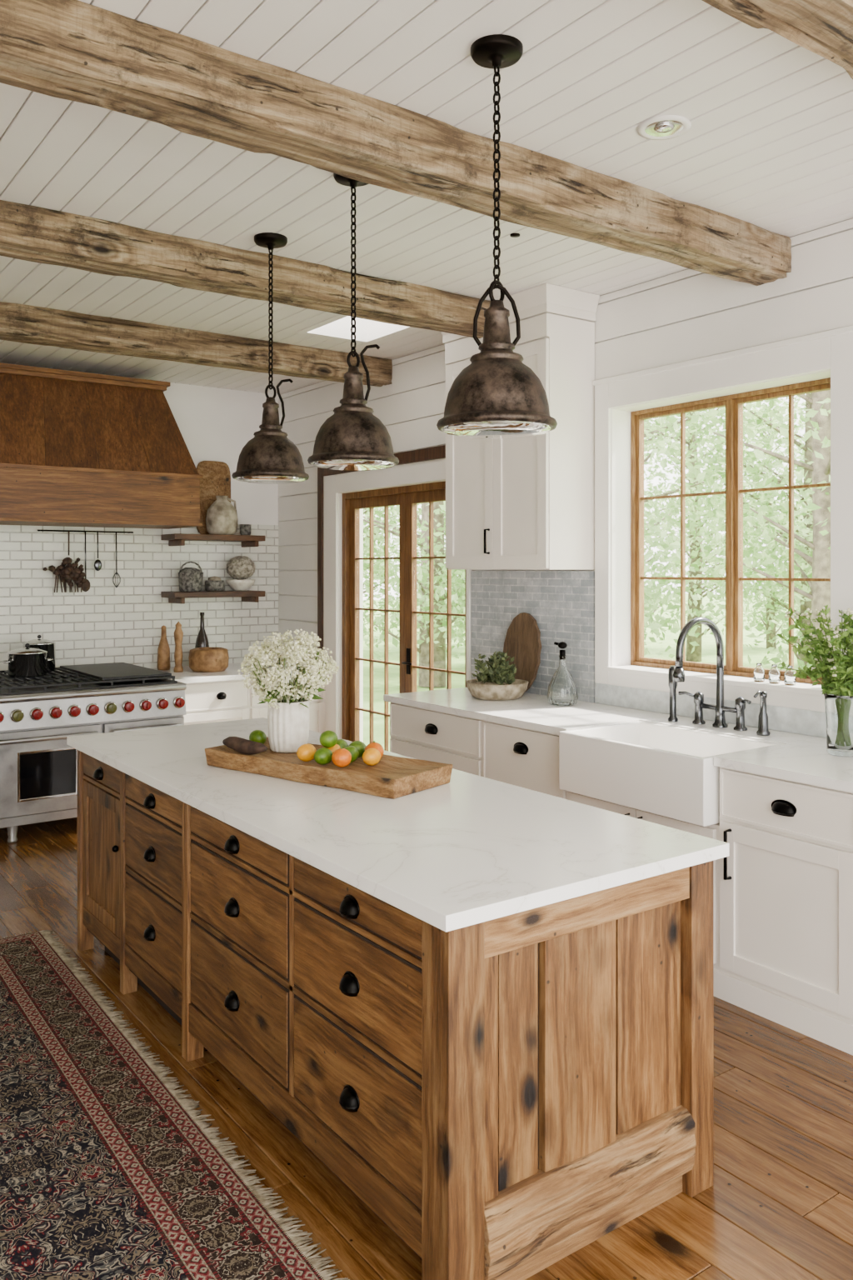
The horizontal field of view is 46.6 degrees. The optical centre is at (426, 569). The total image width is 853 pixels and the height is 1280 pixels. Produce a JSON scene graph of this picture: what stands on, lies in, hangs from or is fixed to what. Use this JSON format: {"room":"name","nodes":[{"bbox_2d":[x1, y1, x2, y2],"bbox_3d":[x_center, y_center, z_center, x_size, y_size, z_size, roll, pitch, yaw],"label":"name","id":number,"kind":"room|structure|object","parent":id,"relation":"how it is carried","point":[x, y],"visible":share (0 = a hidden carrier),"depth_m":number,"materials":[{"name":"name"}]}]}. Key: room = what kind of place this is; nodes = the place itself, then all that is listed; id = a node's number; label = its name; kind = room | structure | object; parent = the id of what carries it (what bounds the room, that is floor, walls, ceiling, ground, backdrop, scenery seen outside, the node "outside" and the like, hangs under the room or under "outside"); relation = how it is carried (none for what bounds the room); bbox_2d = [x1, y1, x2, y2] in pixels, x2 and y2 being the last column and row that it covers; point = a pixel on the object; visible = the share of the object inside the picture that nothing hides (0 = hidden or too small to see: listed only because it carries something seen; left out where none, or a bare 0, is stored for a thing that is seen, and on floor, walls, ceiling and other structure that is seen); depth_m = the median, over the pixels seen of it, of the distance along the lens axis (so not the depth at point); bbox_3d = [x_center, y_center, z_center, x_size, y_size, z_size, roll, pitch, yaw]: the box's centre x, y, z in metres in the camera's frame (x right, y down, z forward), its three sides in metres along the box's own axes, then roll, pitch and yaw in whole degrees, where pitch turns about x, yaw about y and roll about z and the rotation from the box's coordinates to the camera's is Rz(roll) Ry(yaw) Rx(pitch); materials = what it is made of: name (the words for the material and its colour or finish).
{"room":"kitchen","nodes":[
{"label":"kitchen","id":0,"kind":"room"},
{"bbox_2d":[163,382,279,619],"bbox_3d":[-3.669,0.090,6.694,6.280,3.120,0.150,0,0,-36],"label":"wall","id":1,"kind":"structure","parent":0,"point":[213,423],"depth_m":8.08,"materials":[{"name":"paint"}]},
{"bbox_2d":[0,362,202,529],"bbox_3d":[-2.576,-0.848,6.970,1.845,1.065,0.650,0,0,-36],"label":"range hood","id":2,"kind":"object","parent":1,"relation":"attached to","point":[77,448],"visible":1,"depth_m":6.86,"materials":[{"name":"brown wood"}]},
{"bbox_2d":[0,524,278,674],"bbox_3d":[-3.708,0.640,6.563,6.063,2.020,0.013,0,0,-36],"label":"tile backsplash","id":3,"kind":"structure","parent":1,"relation":"attached to","point":[104,623],"depth_m":7.56,"materials":[{"name":"white tile"}]},
{"bbox_2d":[37,529,133,592],"bbox_3d":[-2.518,-0.058,7.338,0.700,0.457,0.120,0,0,-36],"label":"utensil rail","id":4,"kind":"object","parent":3,"relation":"attached to","point":[69,572],"visible":1,"depth_m":7.27,"materials":[{"name":"black metal"}]},
{"bbox_2d":[160,533,265,547],"bbox_3d":[-1.683,-0.225,7.839,0.760,0.090,0.285,0,0,-36],"label":"wall shelf","id":5,"kind":"object","parent":1,"relation":"attached to","point":[174,539],"visible":1,"depth_m":7.72,"materials":[{"name":"brown wood"}]},
{"bbox_2d":[196,460,230,534],"bbox_3d":[-1.717,-0.571,7.971,0.300,0.600,0.022,0,0,-36],"label":"serving board","id":6,"kind":"object","parent":5,"relation":"on","point":[216,480],"visible":0.51,"depth_m":7.95,"materials":[{"name":"brown wood"}]},
{"bbox_2d":[205,495,238,534],"bbox_3d":[-1.625,-0.426,7.860,0.250,0.310,0.250,0,0,-36],"label":"jug","id":7,"kind":"object","parent":5,"relation":"on","point":[222,516],"visible":0.94,"depth_m":7.77,"materials":[{"name":"beige ceramic"}]},
{"bbox_2d":[240,524,251,534],"bbox_3d":[-1.463,-0.316,7.995,0.094,0.090,0.094,0,0,-36],"label":"cup","id":8,"kind":"object","parent":5,"relation":"on","point":[245,529],"visible":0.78,"depth_m":7.96,"materials":[{"name":"grey ceramic"}]},
{"bbox_2d":[160,590,265,604],"bbox_3d":[-1.683,0.220,7.839,0.760,0.090,0.285,0,0,-36],"label":"wall shelf","id":9,"kind":"object","parent":1,"relation":"attached to","point":[247,596],"visible":1,"depth_m":7.71,"materials":[{"name":"brown wood"}]},
{"bbox_2d":[178,561,203,591],"bbox_3d":[-1.842,0.056,7.734,0.196,0.236,0.191,0,0,-36],"label":"pot","id":10,"kind":"object","parent":9,"relation":"on","point":[190,579],"visible":1,"depth_m":7.67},
{"bbox_2d":[205,575,224,591],"bbox_3d":[-1.680,0.115,7.851,0.156,0.118,0.156,0,0,-36],"label":"crock","id":11,"kind":"object","parent":9,"relation":"on","point":[214,583],"visible":1,"depth_m":7.79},
{"bbox_2d":[226,579,255,590],"bbox_3d":[-1.497,0.129,7.982,0.236,0.090,0.236,0,0,-36],"label":"stoneware bowl","id":12,"kind":"object","parent":9,"relation":"on","point":[237,585],"visible":0.95,"depth_m":7.91,"materials":[{"name":"white ceramic"}]},
{"bbox_2d":[226,555,255,579],"bbox_3d":[-1.497,-0.010,7.982,0.232,0.197,0.230,0,0,-36],"label":"ball ornament","id":13,"kind":"object","parent":12,"relation":"in","point":[239,567],"visible":0.99,"depth_m":7.90,"materials":[{"name":"grey stone"}]},
{"bbox_2d":[0,0,852,394],"bbox_3d":[-0.993,-1.500,2.983,6.280,0.060,9.200,0,0,-36],"label":"ceiling","id":14,"kind":"structure","parent":0,"point":[768,144],"depth_m":3.50,"materials":[{"name":"paint"}]},
{"bbox_2d":[0,301,392,386],"bbox_3d":[-2.754,-1.381,5.238,6.060,0.176,0.202,0,0,-36],"label":"ceiling beam","id":15,"kind":"structure","parent":14,"relation":"attached to","point":[23,323],"depth_m":6.02,"materials":[{"name":"brown wood"}]},
{"bbox_2d":[0,200,490,338],"bbox_3d":[-1.821,-1.382,3.944,6.060,0.174,0.200,0,0,-36],"label":"ceiling beam","id":16,"kind":"structure","parent":14,"relation":"attached to","point":[27,232],"depth_m":4.48,"materials":[{"name":"brown wood"}]},
{"bbox_2d":[231,232,309,484],"bbox_3d":[-0.692,-0.926,4.396,0.340,1.087,0.340,0,0,-36],"label":"pendant lamp","id":17,"kind":"object","parent":14,"relation":"hanging from","point":[270,457],"visible":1,"depth_m":4.33,"materials":[{"name":"brown metal"}]},
{"bbox_2d":[307,173,399,470],"bbox_3d":[-0.271,-0.921,3.676,0.340,1.097,0.340,0,0,-36],"label":"pendant lamp","id":18,"kind":"object","parent":14,"relation":"hanging from","point":[352,438],"visible":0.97,"depth_m":3.60,"materials":[{"name":"brown metal"}]},
{"bbox_2d":[295,314,417,344],"bbox_3d":[-0.394,-1.677,6.016,0.540,0.426,0.680,0,0,-36],"label":"skylight","id":19,"kind":"object","parent":14,"relation":"attached to","point":[338,327],"visible":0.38,"depth_m":6.26,"materials":[{"name":"glass"}]},
{"bbox_2d":[0,0,791,285],"bbox_3d":[-0.906,-1.377,2.675,6.060,0.184,0.207,0,0,-36],"label":"ceiling beam","id":20,"kind":"structure","parent":14,"relation":"attached to","point":[72,50],"depth_m":3.06,"materials":[{"name":"brown wood"}]},
{"bbox_2d":[436,34,557,439],"bbox_3d":[0.198,-0.924,2.794,0.340,1.092,0.340,0,0,-36],"label":"pendant lamp","id":21,"kind":"object","parent":14,"relation":"hanging from","point":[497,396],"visible":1,"depth_m":2.73,"materials":[{"name":"brown metal"}]},
{"bbox_2d":[510,232,519,237],"bbox_3d":[0.389,-1.466,4.349,0.044,0.008,0.044,0,0,-36],"label":"sprinkler","id":22,"kind":"object","parent":14,"relation":"attached to","point":[513,235],"depth_m":4.34,"materials":[{"name":"black metal"}]},
{"bbox_2d":[637,115,691,139],"bbox_3d":[0.790,-1.466,3.290,0.176,0.020,0.176,0,0,-36],"label":"recessed light","id":23,"kind":"object","parent":14,"relation":"in","point":[666,127],"visible":1,"depth_m":3.28,"materials":[{"name":"paint"}]},
{"bbox_2d":[701,0,852,79],"bbox_3d":[-0.132,-1.381,1.601,6.060,0.175,0.200,0,0,-36],"label":"ceiling beam","id":24,"kind":"structure","parent":14,"relation":"attached to","point":[823,27],"depth_m":2.35,"materials":[{"name":"brown wood"}]},
{"bbox_2d":[0,817,852,1279],"bbox_3d":[-1.022,1.680,3.024,6.280,0.060,9.300,0,0,-36],"label":"floor","id":25,"kind":"structure","parent":0,"point":[779,1204],"depth_m":2.80,"materials":[{"name":"brown wood"}]},
{"bbox_2d":[0,662,186,843],"bbox_3d":[-2.466,1.171,6.612,1.343,0.957,1.269,0,0,-36],"label":"range","id":26,"kind":"object","parent":25,"relation":"on","point":[38,768],"visible":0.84,"depth_m":6.08,"materials":[{"name":"silver metal"}]},
{"bbox_2d":[0,643,53,677],"bbox_3d":[-2.657,0.601,6.591,0.293,0.216,0.249,0,0,2],"label":"stock pot","id":27,"kind":"object","parent":26,"relation":"on","point":[28,662],"visible":1,"depth_m":6.49,"materials":[{"name":"black metal"}]},
{"bbox_2d":[22,635,55,672],"bbox_3d":[-2.690,0.582,6.875,0.220,0.254,0.220,0,0,-36],"label":"stock pot","id":28,"kind":"object","parent":26,"relation":"on","point":[49,646],"visible":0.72,"depth_m":6.82,"materials":[{"name":"black metal"}]},
{"bbox_2d":[0,930,349,1279],"bbox_3d":[-1.071,1.643,2.447,1.306,0.011,4.204,0,0,-35],"label":"rug","id":29,"kind":"object","parent":25,"relation":"on","point":[107,1172],"visible":1,"depth_m":2.73,"materials":[{"name":"fabric"}]},
{"bbox_2d":[151,663,325,733],"bbox_3d":[-1.532,1.210,7.598,1.315,0.880,0.851,0,0,-36],"label":"base cabinet","id":30,"kind":"object","parent":25,"relation":"on","point":[214,697],"visible":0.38,"depth_m":7.18,"materials":[{"name":"paint"}]},
{"bbox_2d":[157,625,170,669],"bbox_3d":[-2.011,0.599,7.575,0.100,0.340,0.100,0,0,-36],"label":"bottle","id":31,"kind":"object","parent":30,"relation":"on","point":[163,650],"visible":0.99,"depth_m":7.54,"materials":[{"name":"brown wood"}]},
{"bbox_2d":[174,621,183,672],"bbox_3d":[-1.858,0.579,7.414,0.070,0.380,0.070,0,0,-36],"label":"pepper mill","id":32,"kind":"object","parent":30,"relation":"on","point":[178,633],"visible":1,"depth_m":7.39,"materials":[{"name":"brown wood"}]},
{"bbox_2d":[195,612,209,648],"bbox_3d":[-1.763,0.554,7.778,0.110,0.430,0.110,0,0,-36],"label":"oil bottle","id":33,"kind":"object","parent":30,"relation":"on","point":[202,641],"visible":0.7,"depth_m":7.75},
{"bbox_2d":[188,646,229,672],"bbox_3d":[-1.647,0.684,7.498,0.300,0.170,0.310,0,0,-36],"label":"wooden bowl","id":34,"kind":"object","parent":30,"relation":"on","point":[211,659],"visible":1,"depth_m":7.38,"materials":[{"name":"brown wood"}]},
{"bbox_2d":[66,717,729,1279],"bbox_3d":[-0.381,1.190,3.478,0.945,0.920,2.753,0,0,-36],"label":"kitchen island","id":35,"kind":"object","parent":25,"relation":"on","point":[485,1006],"visible":1,"depth_m":2.53,"materials":[{"name":"brown wood"}]},
{"bbox_2d":[205,736,453,799],"bbox_3d":[-0.367,0.697,3.526,0.911,0.064,0.328,0,0,37],"label":"cutting board","id":36,"kind":"object","parent":35,"relation":"on","point":[393,777],"visible":0.84,"depth_m":3.37,"materials":[{"name":"brown wood"}]},
{"bbox_2d":[222,736,267,754],"bbox_3d":[-0.667,0.648,3.628,0.242,0.058,0.054,0,0,44],"label":"bread loaf","id":37,"kind":"object","parent":36,"relation":"on","point":[241,745],"visible":1,"depth_m":3.60,"materials":[{"name":"brown food"}]},
{"bbox_2d":[249,730,266,744],"bbox_3d":[-0.645,0.644,3.781,0.064,0.061,0.077,0,0,-36],"label":"lime","id":38,"kind":"object","parent":36,"relation":"on","point":[258,736],"visible":0.73,"depth_m":3.75,"materials":[{"name":"green food"}]},
{"bbox_2d":[237,629,339,753],"bbox_3d":[-0.522,0.450,3.710,0.363,0.453,0.362,0,0,30],"label":"flower vase","id":39,"kind":"object","parent":36,"relation":"on","point":[288,717],"visible":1,"depth_m":3.65,"materials":[{"name":"white ceramic"}]},
{"bbox_2d":[296,743,316,761],"bbox_3d":[-0.419,0.644,3.474,0.078,0.062,0.063,0,0,-36],"label":"lemon","id":40,"kind":"object","parent":36,"relation":"on","point":[305,752],"visible":0.95,"depth_m":3.45,"materials":[{"name":"food"}]},
{"bbox_2d":[314,747,332,764],"bbox_3d":[-0.354,0.645,3.419,0.075,0.059,0.059,0,0,-36],"label":"lime","id":41,"kind":"object","parent":36,"relation":"on","point":[322,756],"visible":0.97,"depth_m":3.40,"materials":[{"name":"green food"}]},
{"bbox_2d":[319,730,337,748],"bbox_3d":[-0.342,0.594,3.460,0.066,0.061,0.060,0,0,-36],"label":"lime","id":42,"kind":"object","parent":41,"relation":"on","point":[328,738],"visible":0.99,"depth_m":3.44,"materials":[{"name":"green food"}]},
{"bbox_2d":[326,744,340,759],"bbox_3d":[-0.332,0.645,3.506,0.074,0.059,0.060,0,0,-36],"label":"lemon","id":43,"kind":"object","parent":36,"relation":"on","point":[336,747],"visible":0.18,"depth_m":3.48,"materials":[{"name":"food"}]},
{"bbox_2d":[331,747,351,767],"bbox_3d":[-0.289,0.640,3.373,0.068,0.069,0.068,0,0,-36],"label":"orange","id":44,"kind":"object","parent":36,"relation":"on","point":[341,757],"visible":1,"depth_m":3.35,"materials":[{"name":"orange food"}]},
{"bbox_2d":[336,739,348,748],"bbox_3d":[-0.314,0.646,3.588,0.073,0.058,0.060,0,0,-36],"label":"lime","id":45,"kind":"object","parent":36,"relation":"on","point":[342,743],"visible":0.31,"depth_m":3.57,"materials":[{"name":"green food"}]},
{"bbox_2d":[344,745,359,762],"bbox_3d":[-0.267,0.645,3.452,0.071,0.059,0.060,0,0,-36],"label":"lime","id":46,"kind":"object","parent":36,"relation":"on","point":[353,751],"visible":0.61,"depth_m":3.43,"materials":[{"name":"green food"}]},
{"bbox_2d":[349,740,366,758],"bbox_3d":[-0.246,0.645,3.544,0.077,0.061,0.060,0,0,-36],"label":"lime","id":47,"kind":"object","parent":36,"relation":"on","point":[360,746],"visible":0.58,"depth_m":3.52,"materials":[{"name":"green food"}]},
{"bbox_2d":[362,748,380,765],"bbox_3d":[-0.187,0.646,3.407,0.074,0.059,0.060,0,0,-36],"label":"lemon","id":48,"kind":"object","parent":36,"relation":"on","point":[371,757],"visible":1,"depth_m":3.38,"materials":[{"name":"food"}]},
{"bbox_2d":[365,740,384,757],"bbox_3d":[-0.185,0.640,3.495,0.067,0.069,0.068,0,0,-36],"label":"orange","id":49,"kind":"object","parent":36,"relation":"on","point":[377,746],"visible":0.59,"depth_m":3.48,"materials":[{"name":"orange food"}]},
{"bbox_2d":[383,687,852,1054],"bbox_3d":[1.782,1.185,3.473,0.767,0.930,5.950,0,0,-36],"label":"base cabinet","id":50,"kind":"object","parent":25,"relation":"on","point":[783,891],"visible":0.44,"depth_m":3.69,"materials":[{"name":"paint"}]},
{"bbox_2d":[465,650,529,700],"bbox_3d":[0.396,0.582,5.538,0.350,0.273,0.350,0,0,-36],"label":"succulent bowl","id":51,"kind":"object","parent":50,"relation":"on","point":[499,685],"visible":1,"depth_m":5.45,"materials":[{"name":"green plant"}]},
{"bbox_2d":[503,612,541,691],"bbox_3d":[0.552,0.486,5.735,0.077,0.468,0.312,0,0,-36],"label":"wood board","id":52,"kind":"object","parent":50,"relation":"on","point":[522,640],"visible":0.74,"depth_m":5.71,"materials":[{"name":"brown wood"}]},
{"bbox_2d":[547,641,578,705],"bbox_3d":[0.722,0.552,5.255,0.164,0.334,0.162,0,0,-36],"label":"soap dispenser","id":53,"kind":"object","parent":50,"relation":"on","point":[562,690],"visible":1,"depth_m":5.21,"materials":[{"name":"clear glass"}]},
{"bbox_2d":[559,720,783,826],"bbox_3d":[1.040,0.855,4.258,0.528,0.260,0.800,0,0,-36],"label":"farmhouse sink","id":54,"kind":"object","parent":50,"relation":"in","point":[671,772],"visible":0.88,"depth_m":4.14,"materials":[{"name":"white ceramic"}]},
{"bbox_2d":[668,616,751,730],"bbox_3d":[1.280,0.466,4.493,0.340,0.506,0.394,0,0,10],"label":"bridge faucet","id":55,"kind":"object","parent":50,"relation":"on","point":[676,673],"visible":1,"depth_m":4.50,"materials":[{"name":"grey metal"}]},
{"bbox_2d":[754,690,770,735],"bbox_3d":[1.449,0.622,4.287,0.092,0.195,0.057,0,0,-36],"label":"soap dispenser","id":56,"kind":"object","parent":50,"relation":"on","point":[763,727],"visible":1,"depth_m":4.28,"materials":[{"name":"grey metal"}]},
{"bbox_2d":[776,605,852,757],"bbox_3d":[1.627,0.429,3.845,0.474,0.581,0.475,0,0,37],"label":"vase","id":57,"kind":"object","parent":50,"relation":"on","point":[837,671],"visible":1,"depth_m":3.81,"materials":[{"name":"clear glass"}]},
{"bbox_2d":[278,218,852,738],"bbox_3d":[1.467,0.090,4.757,0.216,3.120,9.200,0,0,-36],"label":"wall","id":58,"kind":"structure","parent":0,"point":[688,314],"depth_m":5.12,"materials":[{"name":"paint"}]},
{"bbox_2d":[317,445,445,665],"bbox_3d":[-0.231,0.425,6.892,0.039,2.450,2.070,0,0,-36],"label":"trim","id":59,"kind":"structure","parent":58,"relation":"attached to","point":[435,452],"depth_m":7.67,"materials":[{"name":"brown wood"}]},
{"bbox_2d":[323,457,472,742],"bbox_3d":[-0.169,0.465,7.004,0.240,2.370,1.820,0,0,-36],"label":"trim","id":60,"kind":"structure","parent":58,"relation":"attached to","point":[430,471],"depth_m":7.53,"materials":[{"name":"paint"}]},
{"bbox_2d":[342,480,467,750],"bbox_3d":[-0.142,0.535,6.926,0.128,2.230,1.592,0,0,-36],"label":"door","id":61,"kind":"structure","parent":58,"relation":"in","point":[407,497],"depth_m":7.15,"materials":[{"name":"brown wood"}]},
{"bbox_2d":[440,283,599,569],"bbox_3d":[0.492,-0.733,5.583,0.390,1.470,0.959,0,0,-36],"label":"upper cabinet","id":62,"kind":"object","parent":58,"relation":"attached to","point":[526,502],"visible":0.8,"depth_m":5.29,"materials":[{"name":"paint"}]},
{"bbox_2d":[471,570,594,702],"bbox_3d":[0.595,0.365,5.768,0.013,0.710,1.060,0,0,-36],"label":"backsplash","id":63,"kind":"structure","parent":58,"relation":"attached to","point":[562,603],"depth_m":5.64,"materials":[{"name":"grey tile"}]},
{"bbox_2d":[595,682,826,738],"bbox_3d":[2.341,0.665,3.347,0.013,0.110,4.890,0,0,-36],"label":"backsplash ledge","id":64,"kind":"object","parent":58,"relation":"attached to","point":[809,722],"depth_m":4.71,"materials":[{"name":"white stone"}]},
{"bbox_2d":[592,325,852,712],"bbox_3d":[1.419,-0.200,4.747,0.205,1.620,1.540,0,0,-36],"label":"trim","id":65,"kind":"structure","parent":58,"relation":"attached to","point":[827,354],"depth_m":4.76,"materials":[{"name":"paint"}]},
{"bbox_2d":[753,662,764,682],"bbox_3d":[1.521,0.471,4.524,0.050,0.085,0.050,0,0,-36],"label":"glass bud vase","id":66,"kind":"object","parent":65,"relation":"on","point":[759,672],"visible":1,"depth_m":4.51,"materials":[{"name":"white"}]},
{"bbox_2d":[769,664,780,684],"bbox_3d":[1.567,0.471,4.460,0.050,0.085,0.050,0,0,-36],"label":"glass bud vase","id":67,"kind":"object","parent":65,"relation":"on","point":[774,673],"visible":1,"depth_m":4.44,"materials":[{"name":"white"}]},
{"bbox_2d":[784,665,796,685],"bbox_3d":[1.614,0.471,4.395,0.050,0.085,0.050,0,0,-36],"label":"glass bud vase","id":68,"kind":"object","parent":65,"relation":"on","point":[789,679],"visible":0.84,"depth_m":4.38,"materials":[{"name":"white"}]},
{"bbox_2d":[630,377,830,684],"bbox_3d":[1.502,-0.165,4.832,0.080,1.370,1.272,0,0,-36],"label":"window","id":69,"kind":"structure","parent":58,"relation":"in","point":[734,578],"depth_m":4.84,"materials":[{"name":"brown wood"}]},
{"label":"outside","id":70,"kind":"structure","parent":0,"visible":0},
{"bbox_2d":[363,593,799,751],"bbox_3d":[20.137,1.900,26.853,55.920,0.100,80.000,0,0,-36],"label":"lawn","id":71,"kind":"structure","parent":70,"point":[757,653],"depth_m":21.65,"materials":[{"name":"green plant"}]},
{"bbox_2d":[363,508,399,590],"bbox_3d":[-1.837,-2.203,23.274,4.046,8.093,4.279,0,0,-34],"label":"tree","id":72,"kind":"object","parent":71,"relation":"on","point":[367,548],"visible":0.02,"depth_m":22.63,"materials":[{"name":"green plant"}]},
{"bbox_2d":[363,528,399,624],"bbox_3d":[-2.845,-3.032,17.071,5.115,9.751,4.982,0,0,-11],"label":"tree","id":73,"kind":"object","parent":71,"relation":"on","point":[367,554],"visible":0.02,"depth_m":17.13,"materials":[{"name":"green plant"}]},
{"bbox_2d":[363,510,420,594],"bbox_3d":[-2.305,-2.219,28.078,4.296,8.126,4.062,0,0,-31],"label":"tree","id":74,"kind":"object","parent":71,"relation":"on","point":[395,545],"visible":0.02,"depth_m":27.82,"materials":[{"name":"green plant"}]},
{"bbox_2d":[363,503,421,644],"bbox_3d":[-1.791,-2.211,20.223,4.287,8.109,4.054,0,0,13],"label":"tree","id":75,"kind":"object","parent":71,"relation":"on","point":[365,538],"visible":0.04,"depth_m":20.54,"materials":[{"name":"green plant"}]},
{"bbox_2d":[363,501,464,687],"bbox_3d":[0.022,-3.042,15.703,4.992,9.771,5.125,0,0,-14],"label":"tree","id":76,"kind":"object","parent":71,"relation":"on","point":[440,570],"visible":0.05,"depth_m":15.24,"materials":[{"name":"green plant"}]},
{"bbox_2d":[373,500,464,659],"bbox_3d":[0.815,-1.269,18.397,3.379,6.227,3.897,0,0,6],"label":"tree","id":77,"kind":"object","parent":71,"relation":"on","point":[459,604],"visible":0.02,"depth_m":18.02,"materials":[{"name":"green plant"}]},
{"bbox_2d":[417,507,464,648],"bbox_3d":[1.371,-1.266,22.063,3.375,6.220,3.893,0,0,-38],"label":"tree","id":78,"kind":"object","parent":71,"relation":"on","point":[458,645],"visible":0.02,"depth_m":21.90,"materials":[{"name":"green plant"}]},
{"bbox_2d":[388,400,775,658],"bbox_3d":[1.863,-3.056,13.158,5.140,9.799,5.007,0,0,26],"label":"tree","id":79,"kind":"object","parent":71,"relation":"on","point":[655,627],"visible":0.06,"depth_m":12.54,"materials":[{"name":"green plant"}]},
{"bbox_2d":[644,415,720,614],"bbox_3d":[4.775,-3.037,24.291,5.120,9.761,4.987,0,0,32],"label":"tree","id":80,"kind":"object","parent":71,"relation":"on","point":[652,463],"visible":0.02,"depth_m":24.42,"materials":[{"name":"green plant"}]},
{"bbox_2d":[644,405,765,649],"bbox_3d":[3.509,-3.051,16.714,5.135,9.790,5.002,0,0,-17],"label":"tree","id":81,"kind":"object","parent":71,"relation":"on","point":[678,430],"visible":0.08,"depth_m":16.77,"materials":[{"name":"green plant"}]},
{"bbox_2d":[644,399,788,661],"bbox_3d":[5.256,-2.195,19.968,4.038,8.077,4.270,0,0,10],"label":"tree","id":82,"kind":"object","parent":71,"relation":"on","point":[696,656],"visible":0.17,"depth_m":19.77,"materials":[{"name":"green plant"}]},
{"bbox_2d":[655,393,813,671],"bbox_3d":[5.228,-2.179,13.465,4.253,8.045,4.021,0,0,7],"label":"tree","id":83,"kind":"object","parent":71,"relation":"on","point":[776,482],"visible":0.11,"depth_m":13.00,"materials":[{"name":"green plant"}]},
{"bbox_2d":[644,390,830,670],"bbox_3d":[4.072,-2.170,10.377,4.013,8.028,4.245,0,0,-40],"label":"tree","id":84,"kind":"object","parent":71,"relation":"on","point":[818,561],"visible":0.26,"depth_m":10.64,"materials":[{"name":"green plant"}]},
{"bbox_2d":[701,395,805,648],"bbox_3d":[8.062,-1.254,22.965,3.362,6.196,3.878,0,0,-31],"label":"tree","id":85,"kind":"object","parent":71,"relation":"on","point":[772,635],"visible":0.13,"depth_m":22.98,"materials":[{"name":"green plant"}]},
{"bbox_2d":[701,395,805,644],"bbox_3d":[6.995,-3.047,16.651,4.997,9.781,5.130,0,0,29],"label":"tree","id":86,"kind":"object","parent":71,"relation":"on","point":[761,412],"visible":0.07,"depth_m":17.13,"materials":[{"name":"green plant"}]}
]}

